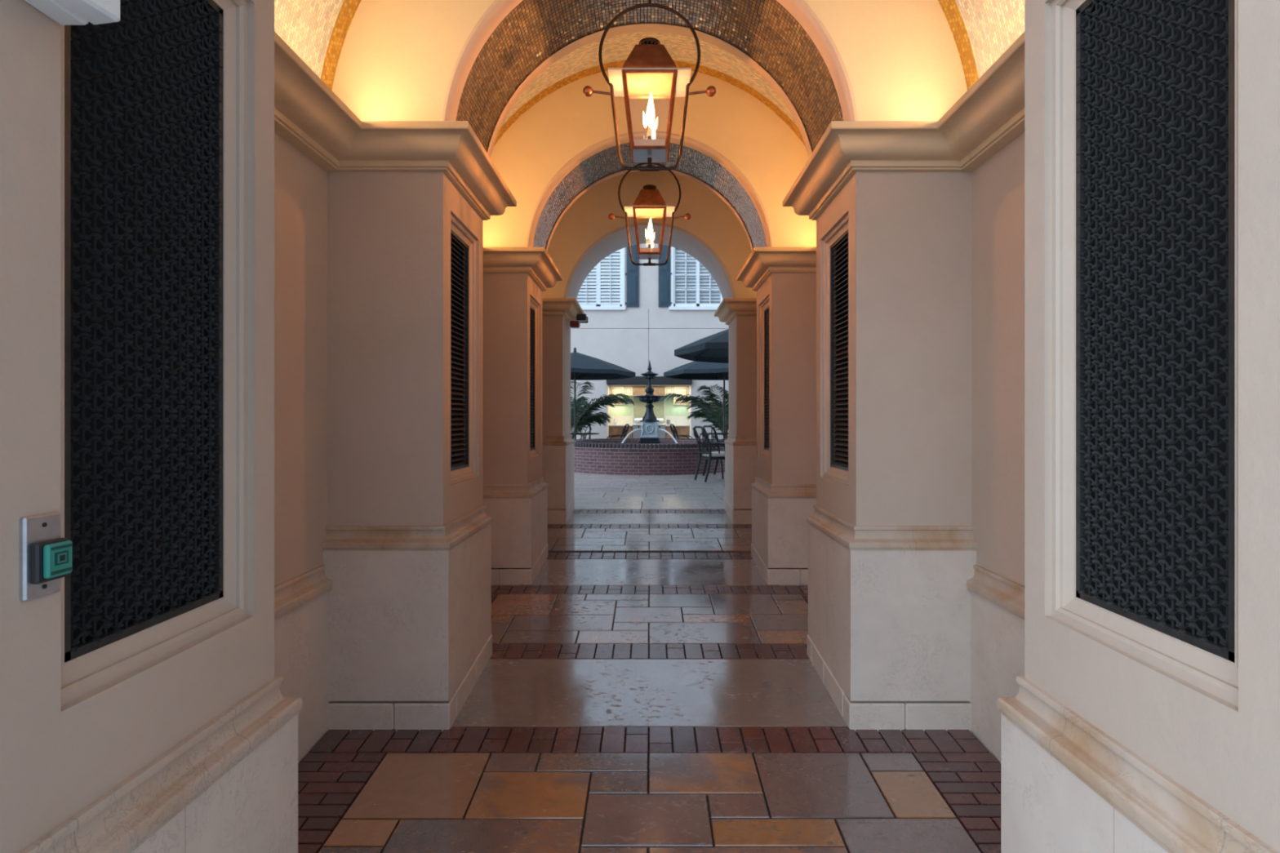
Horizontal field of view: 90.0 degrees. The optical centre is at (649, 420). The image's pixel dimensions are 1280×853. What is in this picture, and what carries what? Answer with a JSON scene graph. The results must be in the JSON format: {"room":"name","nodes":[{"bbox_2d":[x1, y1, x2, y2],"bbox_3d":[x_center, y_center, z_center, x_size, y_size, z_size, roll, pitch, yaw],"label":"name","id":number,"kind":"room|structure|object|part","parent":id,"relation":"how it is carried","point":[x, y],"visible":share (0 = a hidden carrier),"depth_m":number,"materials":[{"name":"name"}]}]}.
{"room":"arched passageway","nodes":[
{"label":"arched passageway","id":0,"kind":"room"},
{"bbox_2d":[0,0,302,852],"bbox_3d":[-1.206,0.148,1.272,0.828,2.906,1.024,0,0,0],"label":"wall","id":1,"kind":"structure","parent":0,"point":[179,734],"depth_m":1.17,"materials":[{"name":"paint"}]},
{"bbox_2d":[18,511,71,601],"bbox_3d":[-0.938,0.211,0.997,0.036,0.128,0.062,0,0,0],"label":"button","id":2,"kind":"object","parent":1,"relation":"attached to","point":[45,557],"visible":1,"depth_m":0.98,"materials":[{"name":"metal"}]},
{"bbox_2d":[24,0,119,25],"bbox_3d":[-0.899,-0.720,0.923,0.105,0.170,0.227,0,0,0],"label":"light fixture","id":3,"kind":"object","parent":1,"relation":"attached to","point":[64,12],"visible":1,"depth_m":1.00,"materials":[{"name":"white plastic"}]},
{"bbox_2d":[64,0,222,662],"bbox_3d":[-1.012,-0.272,1.288,0.044,1.371,0.409,0,0,0],"label":"vent grille","id":4,"kind":"object","parent":1,"relation":"attached to","point":[138,101],"visible":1,"depth_m":1.27,"materials":[{"name":"black metal"}]},
{"bbox_3d":[-1.263,0.707,1.272,0.714,0.105,0.796,0,0,0],"label":"dado molding","id":5,"kind":"part","parent":1,"relation":"part of","materials":[{"name":"stone"}]},
{"bbox_2d":[274,31,483,763],"bbox_3d":[-1.407,0.298,4.320,0.306,3.203,6.840,0,0,0],"label":"wall","id":6,"kind":"structure","parent":0,"point":[314,131],"depth_m":2.70,"materials":[{"name":"paint"}]},
{"bbox_3d":[-1.463,0.714,2.287,0.046,0.112,1.346,0,0,0],"label":"dado molding","id":7,"kind":"part","parent":6,"relation":"part of","materials":[{"name":"stone"}]},
{"bbox_3d":[-1.370,-1.223,2.287,0.232,0.160,1.546,0,0,0],"label":"cornice","id":8,"kind":"part","parent":6,"relation":"part of","materials":[{"name":"paint"}]},
{"bbox_2d":[322,120,516,732],"bbox_3d":[-1.206,0.079,3.302,0.828,2.769,1.024,0,0,0],"label":"pillar","id":9,"kind":"structure","parent":0,"point":[406,546],"depth_m":2.95,"materials":[{"name":"paint"}]},
{"bbox_3d":[-1.263,0.540,3.302,0.714,0.105,0.796,0,0,0],"label":"dado molding","id":10,"kind":"part","parent":9,"relation":"part of","materials":[{"name":"stone"}]},
{"bbox_3d":[-1.206,-1.225,3.302,0.828,0.160,1.024,0,0,0],"label":"cornice","id":11,"kind":"part","parent":9,"relation":"part of","materials":[{"name":"paint"}]},
{"bbox_2d":[450,229,468,471],"bbox_3d":[-1.014,-0.350,3.318,0.040,1.210,0.407,0,0,0],"label":"vent grille","id":12,"kind":"object","parent":9,"relation":"attached to","point":[457,244],"visible":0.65,"depth_m":3.40,"materials":[{"name":"black metal"}]},
{"bbox_2d":[482,247,563,586],"bbox_3d":[-1.206,0.011,5.332,0.828,2.632,1.024,0,0,0],"label":"pillar","id":13,"kind":"structure","parent":0,"point":[515,491],"depth_m":4.98,"materials":[{"name":"paint"}]},
{"bbox_3d":[-1.263,0.552,5.332,0.714,0.105,0.796,0,0,0],"label":"dado molding","id":14,"kind":"part","parent":13,"relation":"part of","materials":[{"name":"stone"}]},
{"bbox_3d":[-1.206,-1.225,5.332,0.828,0.160,1.024,0,0,0],"label":"cornice","id":15,"kind":"part","parent":13,"relation":"part of","materials":[{"name":"paint"}]},
{"bbox_2d":[529,305,534,450],"bbox_3d":[-1.014,-0.350,5.348,0.040,1.210,0.407,0,0,0],"label":"vent grille","id":16,"kind":"object","parent":13,"relation":"attached to","point":[531,309],"visible":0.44,"depth_m":5.52,"materials":[{"name":"black metal"}]},
{"bbox_2d":[542,297,585,524],"bbox_3d":[-1.206,-0.058,7.362,0.828,2.494,1.024,0,0,0],"label":"pillar","id":17,"kind":"structure","parent":0,"point":[557,444],"depth_m":7.01,"materials":[{"name":"paint"}]},
{"bbox_3d":[-1.263,0.228,7.362,0.714,0.105,0.796,0,0,0],"label":"dado molding","id":18,"kind":"part","parent":17,"relation":"part of","materials":[{"name":"paint"}]},
{"bbox_3d":[-1.206,-1.225,7.362,0.828,0.160,1.024,0,0,0],"label":"cornice","id":19,"kind":"part","parent":17,"relation":"part of","materials":[{"name":"paint"}]},
{"bbox_2d":[569,320,580,328],"bbox_3d":[-0.855,-1.100,7.360,0.110,0.070,0.100,0,0,0],"label":"fire alarm strobe","id":20,"kind":"object","parent":17,"relation":"attached to","point":[573,324],"visible":1,"depth_m":7.31,"materials":[{"name":"red plastic"}]},
{"bbox_2d":[576,314,587,323],"bbox_3d":[-0.797,-1.202,7.585,0.115,0.075,0.230,0,0,0],"label":"security camera","id":21,"kind":"object","parent":17,"relation":"attached to","point":[582,318],"visible":0.93,"depth_m":7.47,"materials":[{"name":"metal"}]},
{"bbox_2d":[297,471,1000,852],"bbox_3d":[0.000,1.551,9.000,24.000,0.948,30.000,0,0,0],"label":"floor","id":22,"kind":"structure","parent":0,"point":[649,690],"depth_m":2.82,"materials":[{"name":"tile"}]},
{"bbox_2d":[572,423,591,439],"bbox_3d":[-1.900,0.593,17.983,0.508,0.978,0.640,0,0,0],"label":"patio chair","id":23,"kind":"object","parent":22,"relation":"on","point":[588,425],"visible":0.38,"depth_m":18.22,"materials":[{"name":"black metal"}]},
{"bbox_2d":[570,432,599,439],"bbox_3d":[-1.970,0.716,16.880,1.300,0.738,1.300,0,0,0],"label":"patio table","id":24,"kind":"object","parent":22,"relation":"on","point":[571,433],"visible":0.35,"depth_m":16.52,"materials":[{"name":"black metal"}]},
{"bbox_2d":[570,380,634,439],"bbox_3d":[-2.663,-0.019,18.068,4.210,2.191,3.804,0,0,20],"label":"potted palm","id":25,"kind":"object","parent":22,"relation":"on","point":[586,417],"visible":0.4,"depth_m":18.01,"materials":[{"name":"plant"}]},
{"bbox_2d":[570,346,635,439],"bbox_3d":[-1.970,-0.424,16.900,2.956,3.001,2.956,0,0,-22],"label":"patio umbrella","id":26,"kind":"object","parent":22,"relation":"on","point":[583,367],"visible":0.61,"depth_m":16.42,"materials":[{"name":"fabric"}]},
{"bbox_2d":[606,423,629,438],"bbox_3d":[-0.888,0.593,17.108,0.641,0.978,0.508,0,0,-14],"label":"patio chair","id":27,"kind":"object","parent":22,"relation":"on","point":[625,430],"visible":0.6,"depth_m":17.09,"materials":[{"name":"black metal"}]},
{"bbox_3d":[-0.654,0.347,17.168,0.158,0.487,0.502,0,0,-14],"label":"backrest","id":28,"kind":"part","parent":27,"relation":"part of","materials":[{"name":"black metal"}]},
{"bbox_3d":[-0.616,0.610,16.967,0.174,0.944,0.058,0,0,-14],"label":"post","id":29,"kind":"part","parent":27,"relation":"part of","materials":[{"name":"black metal"}]},
{"bbox_2d":[608,426,632,438],"bbox_3d":[-0.965,0.631,21.663,0.780,0.852,0.665,0,0,0],"label":"base cabinet","id":30,"kind":"object","parent":22,"relation":"on","point":[613,430],"visible":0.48,"depth_m":21.36,"materials":[{"name":"brown wood"}]},
{"bbox_3d":[-1.160,0.631,21.366,0.366,0.822,0.027,0,0,0],"label":"door","id":31,"kind":"part","parent":30,"relation":"part of","materials":[{"name":"brown wood"}]},
{"bbox_2d":[608,416,632,426],"bbox_3d":[-0.964,0.031,21.663,0.787,0.342,0.647,0,0,0],"label":"countertop","id":32,"kind":"structure","parent":30,"relation":"on","point":[620,420],"depth_m":21.97,"materials":[{"name":"stone"}]},
{"bbox_3d":[-0.770,0.631,21.366,0.366,0.822,0.027,0,0,0],"label":"door","id":33,"kind":"part","parent":30,"relation":"part of","materials":[{"name":"brown wood"}]},
{"bbox_2d":[573,438,724,475],"bbox_3d":[0.000,0.781,14.500,4.050,0.632,4.050,0,0,0],"label":"fountain basin","id":34,"kind":"object","parent":22,"relation":"on","point":[597,455],"visible":0.68,"depth_m":12.67,"materials":[{"name":"brick"}]},
{"bbox_2d":[621,360,677,444],"bbox_3d":[0.000,-0.335,14.490,1.353,2.070,0.717,0,0,0],"label":"fountain","id":35,"kind":"object","parent":34,"relation":"in","point":[649,426],"visible":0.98,"depth_m":14.31,"materials":[{"name":"metal"}]},
{"bbox_3d":[0.000,-0.715,14.500,0.210,0.430,0.210,0,0,0],"label":"stem","id":36,"kind":"part","parent":35,"relation":"part of","materials":[{"name":"metal"}]},
{"bbox_2d":[633,395,665,403],"bbox_3d":[0.000,-0.468,14.500,0.730,0.155,0.698,0,0,0],"label":"bowl","id":37,"kind":"object","parent":35,"relation":"on","point":[646,398],"depth_m":14.33,"materials":[{"name":"metal"}]},
{"bbox_2d":[640,371,658,379],"bbox_3d":[0.000,-1.010,14.500,0.386,0.180,0.386,0,0,23],"label":"bowl","id":38,"kind":"object","parent":35,"relation":"on","point":[649,375],"depth_m":14.40,"materials":[{"name":"metal"}]},
{"bbox_3d":[0.000,-0.180,14.500,0.440,0.440,0.440,0,0,0],"label":"stem","id":39,"kind":"part","parent":35,"relation":"part of","materials":[{"name":"metal"}]},
{"bbox_2d":[632,416,665,438],"bbox_3d":[-0.020,0.468,21.628,1.090,1.177,0.665,0,0,0],"label":"barbecue grill","id":40,"kind":"object","parent":22,"relation":"on","point":[636,434],"visible":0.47,"depth_m":21.33,"materials":[{"name":"metal"}]},
{"bbox_3d":[-0.020,0.000,21.670,0.960,0.240,0.480,0,0,0],"label":"lid","id":41,"kind":"part","parent":40,"relation":"part of","materials":[{"name":"metal"}]},
{"bbox_3d":[-0.020,0.638,21.323,0.960,0.637,0.017,0,0,0],"label":"door panel","id":42,"kind":"part","parent":40,"relation":"part of","materials":[{"name":"metal"}]},
{"bbox_2d":[665,426,688,438],"bbox_3d":[0.930,0.631,21.663,0.790,0.852,0.665,0,0,0],"label":"base cabinet","id":43,"kind":"object","parent":22,"relation":"on","point":[682,430],"visible":0.39,"depth_m":21.36,"materials":[{"name":"brown wood"}]},
{"bbox_3d":[0.733,0.631,21.366,0.371,0.822,0.027,0,0,0],"label":"door","id":44,"kind":"part","parent":43,"relation":"part of","materials":[{"name":"brown wood"}]},
{"bbox_2d":[665,416,688,426],"bbox_3d":[0.928,0.031,21.663,0.797,0.342,0.647,0,0,0],"label":"countertop","id":45,"kind":"structure","parent":43,"relation":"on","point":[675,420],"depth_m":21.97,"materials":[{"name":"stone"}]},
{"bbox_3d":[1.127,0.631,21.366,0.371,0.822,0.027,0,0,0],"label":"door","id":46,"kind":"part","parent":43,"relation":"part of","materials":[{"name":"brown wood"}]},
{"bbox_2d":[670,423,692,438],"bbox_3d":[0.888,0.593,17.108,0.640,0.978,0.508,0,0,14],"label":"patio chair","id":47,"kind":"object","parent":22,"relation":"on","point":[674,430],"visible":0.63,"depth_m":17.08,"materials":[{"name":"black metal"}]},
{"bbox_3d":[0.654,0.347,17.168,0.158,0.487,0.502,0,0,14],"label":"backrest","id":48,"kind":"part","parent":47,"relation":"part of","materials":[{"name":"black metal"}]},
{"bbox_2d":[659,384,728,438],"bbox_3d":[2.540,-0.066,18.035,4.585,2.285,3.726,0,0,19],"label":"potted palm","id":49,"kind":"object","parent":22,"relation":"on","point":[713,411],"visible":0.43,"depth_m":17.86,"materials":[{"name":"plant"}]},
{"bbox_2d":[663,361,728,438],"bbox_3d":[1.970,-0.424,16.900,2.956,3.001,2.956,0,0,-22],"label":"patio umbrella","id":50,"kind":"object","parent":22,"relation":"on","point":[698,371],"visible":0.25,"depth_m":16.63,"materials":[{"name":"fabric"}]},
{"bbox_2d":[674,328,728,363],"bbox_3d":[1.950,-0.407,11.150,2.809,2.968,2.809,0,0,-22],"label":"patio umbrella","id":51,"kind":"object","parent":22,"relation":"on","point":[714,348],"visible":0.12,"depth_m":11.04,"materials":[{"name":"fabric"}]},
{"bbox_2d":[692,426,724,482],"bbox_3d":[1.139,0.593,11.407,0.640,0.978,0.508,0,0,-22],"label":"patio chair","id":52,"kind":"object","parent":22,"relation":"on","point":[708,455],"visible":0.93,"depth_m":11.29,"materials":[{"name":"black metal"}]},
{"bbox_3d":[0.850,0.610,11.510,0.174,0.944,0.058,0,0,-22],"label":"post","id":53,"kind":"part","parent":52,"relation":"part of","materials":[{"name":"black metal"}]},
{"bbox_3d":[0.916,0.347,11.316,0.158,0.487,0.502,0,0,-22],"label":"backrest","id":54,"kind":"part","parent":52,"relation":"part of","materials":[{"name":"black metal"}]},
{"bbox_3d":[1.004,0.610,11.132,0.174,0.944,0.058,0,0,-22],"label":"post","id":55,"kind":"part","parent":52,"relation":"part of","materials":[{"name":"black metal"}]},
{"bbox_3d":[1.074,0.530,11.624,0.451,0.255,0.058,0,0,-22],"label":"armrest","id":56,"kind":"part","parent":52,"relation":"part of","materials":[{"name":"black metal"}]},
{"bbox_3d":[1.184,0.670,11.426,0.453,0.046,0.463,0,0,-22],"label":"seat","id":57,"kind":"part","parent":52,"relation":"part of","materials":[{"name":"black metal"}]},
{"bbox_2d":[702,453,724,457],"bbox_3d":[1.188,0.629,11.428,0.380,0.035,0.380,0,0,-22],"label":"cushion","id":58,"kind":"object","parent":52,"relation":"on","point":[704,455],"depth_m":11.28,"materials":[{"name":"white fabric"}]},
{"bbox_3d":[1.244,0.530,11.207,0.451,0.255,0.058,0,0,-22],"label":"armrest","id":59,"kind":"part","parent":52,"relation":"part of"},
{"bbox_3d":[1.320,0.866,11.702,0.084,0.424,0.034,0,0,-34],"label":"leg","id":60,"kind":"part","parent":52,"relation":"part of","materials":[{"name":"black metal"}]},
{"bbox_2d":[702,425,724,475],"bbox_3d":[1.374,0.593,12.370,0.640,0.978,0.508,0,0,38],"label":"patio chair","id":61,"kind":"object","parent":22,"relation":"on","point":[713,448],"visible":0.59,"depth_m":12.47,"materials":[{"name":"black metal"}]},
{"bbox_3d":[1.068,0.610,12.351,0.174,0.944,0.058,0,0,38],"label":"post","id":62,"kind":"part","parent":61,"relation":"part of","materials":[{"name":"black metal"}]},
{"bbox_3d":[1.183,0.347,12.519,0.158,0.487,0.502,0,0,38],"label":"backrest","id":63,"kind":"part","parent":61,"relation":"part of","materials":[{"name":"black metal"}]},
{"bbox_3d":[1.252,0.530,12.180,0.451,0.255,0.058,0,0,38],"label":"armrest","id":64,"kind":"part","parent":61,"relation":"part of","materials":[{"name":"black metal"}]},
{"bbox_3d":[1.319,0.610,12.672,0.174,0.944,0.058,0,0,38],"label":"post","id":65,"kind":"part","parent":61,"relation":"part of","materials":[{"name":"black metal"}]},
{"bbox_2d":[711,451,724,453],"bbox_3d":[1.416,0.629,12.338,0.380,0.035,0.380,0,0,38],"label":"cushion","id":66,"kind":"object","parent":61,"relation":"on","point":[713,452],"depth_m":12.24,"materials":[{"name":"white fabric"}]},
{"bbox_2d":[699,432,728,439],"bbox_3d":[1.970,0.716,16.880,1.300,0.738,1.300,0,0,0],"label":"patio table","id":67,"kind":"object","parent":22,"relation":"on","point":[713,433],"visible":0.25,"depth_m":16.39,"materials":[{"name":"black metal"}]},
{"bbox_2d":[482,70,816,252],"bbox_3d":[0.000,-1.990,5.332,3.120,1.680,0.724,0,0,0],"label":"wall","id":68,"kind":"structure","parent":0,"point":[563,146],"depth_m":4.98,"materials":[{"name":"paint"}]},
{"bbox_2d":[608,163,690,266],"bbox_3d":[0.000,-1.750,5.330,0.688,0.931,0.275,0,0,0],"label":"lantern","id":69,"kind":"object","parent":68,"relation":"hanging from","point":[650,204],"visible":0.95,"depth_m":5.31,"materials":[{"name":"brown metal"}]},
{"bbox_3d":[0.000,-1.549,5.330,0.275,0.378,0.275,0,0,0],"label":"frame","id":70,"kind":"part","parent":69,"relation":"part of","materials":[{"name":"orange metal"}]},
{"bbox_2d":[639,253,659,259],"bbox_3d":[0.000,-1.364,5.330,0.170,0.006,0.170,0,0,0],"label":"glass","id":71,"kind":"object","parent":69,"relation":"on","point":[642,256],"depth_m":5.33,"materials":[{"name":"glass"}]},
{"bbox_3d":[0.000,-1.738,5.330,0.412,0.008,0.268,0,0,0],"label":"eave plate","id":72,"kind":"part","parent":69,"relation":"part of","materials":[{"name":"metal"}]},
{"bbox_2d":[274,0,1024,146],"bbox_3d":[0.000,-2.013,4.317,2.972,1.486,5.386,0,0,0],"label":"ceiling","id":73,"kind":"structure","parent":0,"point":[982,31],"depth_m":2.91,"materials":[{"name":"paint"}]},
{"bbox_2d":[542,171,756,299],"bbox_3d":[0.000,-1.990,7.360,3.120,1.680,0.708,0,0,0],"label":"wall","id":74,"kind":"structure","parent":0,"point":[585,235],"depth_m":7.01,"materials":[{"name":"paint"}]},
{"bbox_2d":[332,0,967,158],"bbox_3d":[0.000,-1.990,3.302,3.120,1.680,0.724,0,0,0],"label":"wall","id":75,"kind":"structure","parent":0,"point":[828,61],"depth_m":2.95,"materials":[{"name":"paint"}]},
{"bbox_2d":[582,0,715,171],"bbox_3d":[0.000,-1.750,3.300,0.688,0.931,0.275,0,0,0],"label":"lantern","id":76,"kind":"object","parent":75,"relation":"hanging from","point":[650,72],"visible":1,"depth_m":3.28,"materials":[{"name":"brown metal"}]},
{"bbox_2d":[632,149,666,162],"bbox_3d":[0.000,-1.364,3.300,0.170,0.006,0.170,0,0,0],"label":"glass","id":77,"kind":"object","parent":76,"relation":"on","point":[638,155],"depth_m":3.29,"materials":[{"name":"glass"}]},
{"bbox_3d":[0.000,-1.549,3.300,0.275,0.378,0.275,0,0,0],"label":"frame","id":78,"kind":"part","parent":76,"relation":"part of","materials":[{"name":"orange metal"}]},
{"bbox_3d":[0.000,-1.738,3.300,0.412,0.008,0.268,0,0,0],"label":"eave plate","id":79,"kind":"part","parent":76,"relation":"part of","materials":[{"name":"metal"}]},
{"bbox_2d":[570,243,728,439],"bbox_3d":[0.000,-3.212,21.300,18.000,8.777,1.600,0,0,0],"label":"wall","id":80,"kind":"structure","parent":0,"point":[630,338],"depth_m":20.50,"materials":[{"name":"white paint"}]},
{"bbox_2d":[576,247,625,310],"bbox_3d":[-1.665,-4.620,20.510,1.790,2.200,0.180,0,0,0],"label":"window","id":81,"kind":"structure","parent":80,"relation":"in","point":[597,305],"depth_m":20.54,"materials":[{"name":"white paint"}]},
{"bbox_3d":[-2.027,-4.630,20.550,0.765,2.000,0.090,0,0,0],"label":"louvre panel","id":82,"kind":"part","parent":81,"relation":"part of","materials":[{"name":"white wood"}]},
{"bbox_3d":[-1.262,-4.630,20.550,0.765,2.000,0.090,0,0,0],"label":"louvre panel","id":83,"kind":"part","parent":81,"relation":"part of","materials":[{"name":"white wood"}]},
{"bbox_2d":[609,386,624,405],"bbox_3d":[-1.113,-0.820,21.782,0.485,0.640,0.425,0,0,0],"label":"window","id":84,"kind":"structure","parent":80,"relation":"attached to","point":[613,389],"depth_m":21.60,"materials":[{"name":"yellow glass"}]},
{"bbox_2d":[623,386,632,395],"bbox_3d":[-0.715,-0.980,21.819,0.300,0.320,0.352,0,0,0],"label":"upper cabinet","id":85,"kind":"object","parent":80,"relation":"attached to","point":[628,390],"visible":0.92,"depth_m":21.65,"materials":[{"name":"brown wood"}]},
{"bbox_2d":[625,244,639,306],"bbox_3d":[-0.565,-4.675,20.465,0.440,2.110,0.061,0,0,0],"label":"window shutter","id":86,"kind":"object","parent":80,"relation":"attached to","point":[633,271],"visible":0.83,"depth_m":20.44,"materials":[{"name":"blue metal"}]},
{"bbox_2d":[632,386,664,396],"bbox_3d":[-0.025,-0.970,21.793,1.070,0.340,0.405,0,0,0],"label":"range hood","id":87,"kind":"object","parent":80,"relation":"attached to","point":[637,390],"visible":0.7,"depth_m":21.60,"materials":[{"name":"brown wood"}]},
{"bbox_2d":[609,395,688,423],"bbox_3d":[-0.015,-0.495,21.993,2.690,1.310,0.010,0,0,0],"label":"backsplash","id":88,"kind":"structure","parent":80,"relation":"attached to","point":[626,410],"depth_m":21.99,"materials":[{"name":"tile"}]},
{"bbox_2d":[632,396,665,417],"bbox_3d":[-0.025,-0.445,21.976,1.110,0.710,0.023,0,0,0],"label":"tile mural","id":89,"kind":"object","parent":88,"relation":"attached to","point":[638,409],"visible":0.73,"depth_m":21.97,"materials":[{"name":"tile"}]},
{"bbox_2d":[606,376,692,385],"bbox_3d":[-0.015,-1.248,20.415,2.730,0.293,0.170,0,0,0],"label":"housing","id":90,"kind":"object","parent":80,"relation":"attached to","point":[636,380],"visible":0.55,"depth_m":20.33,"materials":[{"name":"metal"}]},
{"bbox_2d":[658,244,671,306],"bbox_3d":[0.500,-4.675,20.465,0.430,2.110,0.061,0,0,0],"label":"window shutter","id":91,"kind":"object","parent":80,"relation":"attached to","point":[664,273],"visible":0.68,"depth_m":20.44,"materials":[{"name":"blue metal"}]},
{"bbox_2d":[664,386,673,395],"bbox_3d":[0.665,-0.980,21.819,0.300,0.320,0.352,0,0,0],"label":"upper cabinet","id":92,"kind":"object","parent":80,"relation":"attached to","point":[668,389],"visible":0.84,"depth_m":21.65,"materials":[{"name":"yellow wood"}]},
{"bbox_2d":[673,386,688,405],"bbox_3d":[1.073,-0.820,21.782,0.505,0.640,0.425,0,0,0],"label":"upper cabinet","id":93,"kind":"object","parent":80,"relation":"attached to","point":[683,390],"visible":0.69,"depth_m":21.60,"materials":[{"name":"wood"}]},
{"bbox_2d":[668,246,722,310],"bbox_3d":[1.530,-4.620,20.538,1.820,2.200,0.235,0,0,0],"label":"window","id":94,"kind":"structure","parent":80,"relation":"in","point":[697,305],"depth_m":20.60,"materials":[{"name":"white paint"}]},
{"bbox_3d":[1.160,-4.630,20.530,0.780,2.000,0.040,0,0,0],"label":"sash","id":95,"kind":"part","parent":94,"relation":"part of","materials":[{"name":"white paint"}]},
{"bbox_3d":[1.160,-4.630,20.610,0.780,2.000,0.090,0,0,0],"label":"louvre panel","id":96,"kind":"part","parent":94,"relation":"part of","materials":[{"name":"white wood"}]},
{"bbox_3d":[1.940,-4.630,20.530,0.780,2.000,0.040,0,0,0],"label":"sash","id":97,"kind":"part","parent":94,"relation":"part of","materials":[{"name":"white paint"}]},
{"bbox_3d":[1.940,-4.630,20.610,0.780,2.000,0.090,0,0,0],"label":"louvre panel","id":98,"kind":"part","parent":94,"relation":"part of","materials":[{"name":"white wood"}]},
{"bbox_2d":[714,297,756,524],"bbox_3d":[1.206,-0.058,7.362,0.828,2.494,1.024,0,0,0],"label":"pillar","id":99,"kind":"structure","parent":0,"point":[740,313],"depth_m":7.01,"materials":[{"name":"paint"}]},
{"bbox_3d":[1.206,-1.225,7.362,0.828,0.160,1.024,0,0,0],"label":"cornice","id":100,"kind":"part","parent":99,"relation":"part of","materials":[{"name":"paint"}]},
{"bbox_3d":[1.263,0.228,7.362,0.714,0.105,0.796,0,0,0],"label":"dado molding","id":101,"kind":"part","parent":99,"relation":"part of","materials":[{"name":"paint"}]},
{"bbox_2d":[736,247,816,586],"bbox_3d":[1.206,0.011,5.332,0.828,2.632,1.024,0,0,0],"label":"pillar","id":102,"kind":"structure","parent":0,"point":[784,279],"depth_m":4.98,"materials":[{"name":"paint"}]},
{"bbox_2d":[764,306,768,450],"bbox_3d":[1.014,-0.350,5.348,0.040,1.210,0.407,0,0,0],"label":"vent grille","id":103,"kind":"object","parent":102,"relation":"attached to","point":[766,447],"visible":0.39,"depth_m":5.54,"materials":[{"name":"black metal"}]},
{"bbox_3d":[1.206,-1.225,5.332,0.828,0.160,1.024,0,0,0],"label":"cornice","id":104,"kind":"part","parent":102,"relation":"part of","materials":[{"name":"paint"}]},
{"bbox_3d":[1.263,0.552,5.332,0.714,0.105,0.796,0,0,0],"label":"dado molding","id":105,"kind":"part","parent":102,"relation":"part of","materials":[{"name":"stone"}]},
{"bbox_2d":[782,120,977,732],"bbox_3d":[1.206,0.079,3.302,0.828,2.769,1.024,0,0,0],"label":"pillar","id":106,"kind":"structure","parent":0,"point":[892,547],"depth_m":2.95,"materials":[{"name":"paint"}]},
{"bbox_2d":[830,229,848,471],"bbox_3d":[1.014,-0.350,3.318,0.040,1.210,0.407,0,0,0],"label":"vent grille","id":107,"kind":"object","parent":106,"relation":"attached to","point":[841,244],"visible":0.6,"depth_m":3.42,"materials":[{"name":"black metal"}]},
{"bbox_3d":[1.206,-1.225,3.302,0.828,0.160,1.024,0,0,0],"label":"cornice","id":108,"kind":"part","parent":106,"relation":"part of","materials":[{"name":"paint"}]},
{"bbox_3d":[1.263,0.540,3.302,0.714,0.105,0.796,0,0,0],"label":"dado molding","id":109,"kind":"part","parent":106,"relation":"part of","materials":[{"name":"stone"}]},
{"bbox_2d":[935,31,1024,762],"bbox_3d":[1.407,0.298,4.320,0.306,3.203,6.840,0,0,0],"label":"wall","id":110,"kind":"structure","parent":0,"point":[984,131],"depth_m":2.68,"materials":[{"name":"paint"}]},
{"bbox_3d":[1.370,-1.223,2.287,0.232,0.160,1.546,0,0,0],"label":"cornice","id":111,"kind":"part","parent":110,"relation":"part of","materials":[{"name":"paint"}]},
{"bbox_3d":[1.463,0.714,2.287,0.046,0.112,1.346,0,0,0],"label":"dado molding","id":112,"kind":"part","parent":110,"relation":"part of","materials":[{"name":"stone"}]},
{"bbox_2d":[996,0,1279,852],"bbox_3d":[1.206,0.148,1.272,0.828,2.906,1.024,0,0,0],"label":"wall","id":113,"kind":"structure","parent":0,"point":[1119,734],"depth_m":1.26,"materials":[{"name":"paint"}]},
{"bbox_3d":[1.263,0.707,1.272,0.714,0.105,0.796,0,0,0],"label":"dado molding","id":114,"kind":"part","parent":113,"relation":"part of","materials":[{"name":"stone"}]},
{"bbox_2d":[1075,0,1235,662],"bbox_3d":[1.012,-0.272,1.288,0.044,1.371,0.409,0,0,0],"label":"vent grille","id":115,"kind":"object","parent":113,"relation":"attached to","point":[1160,84],"visible":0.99,"depth_m":1.27,"materials":[{"name":"black metal"}]}
]}

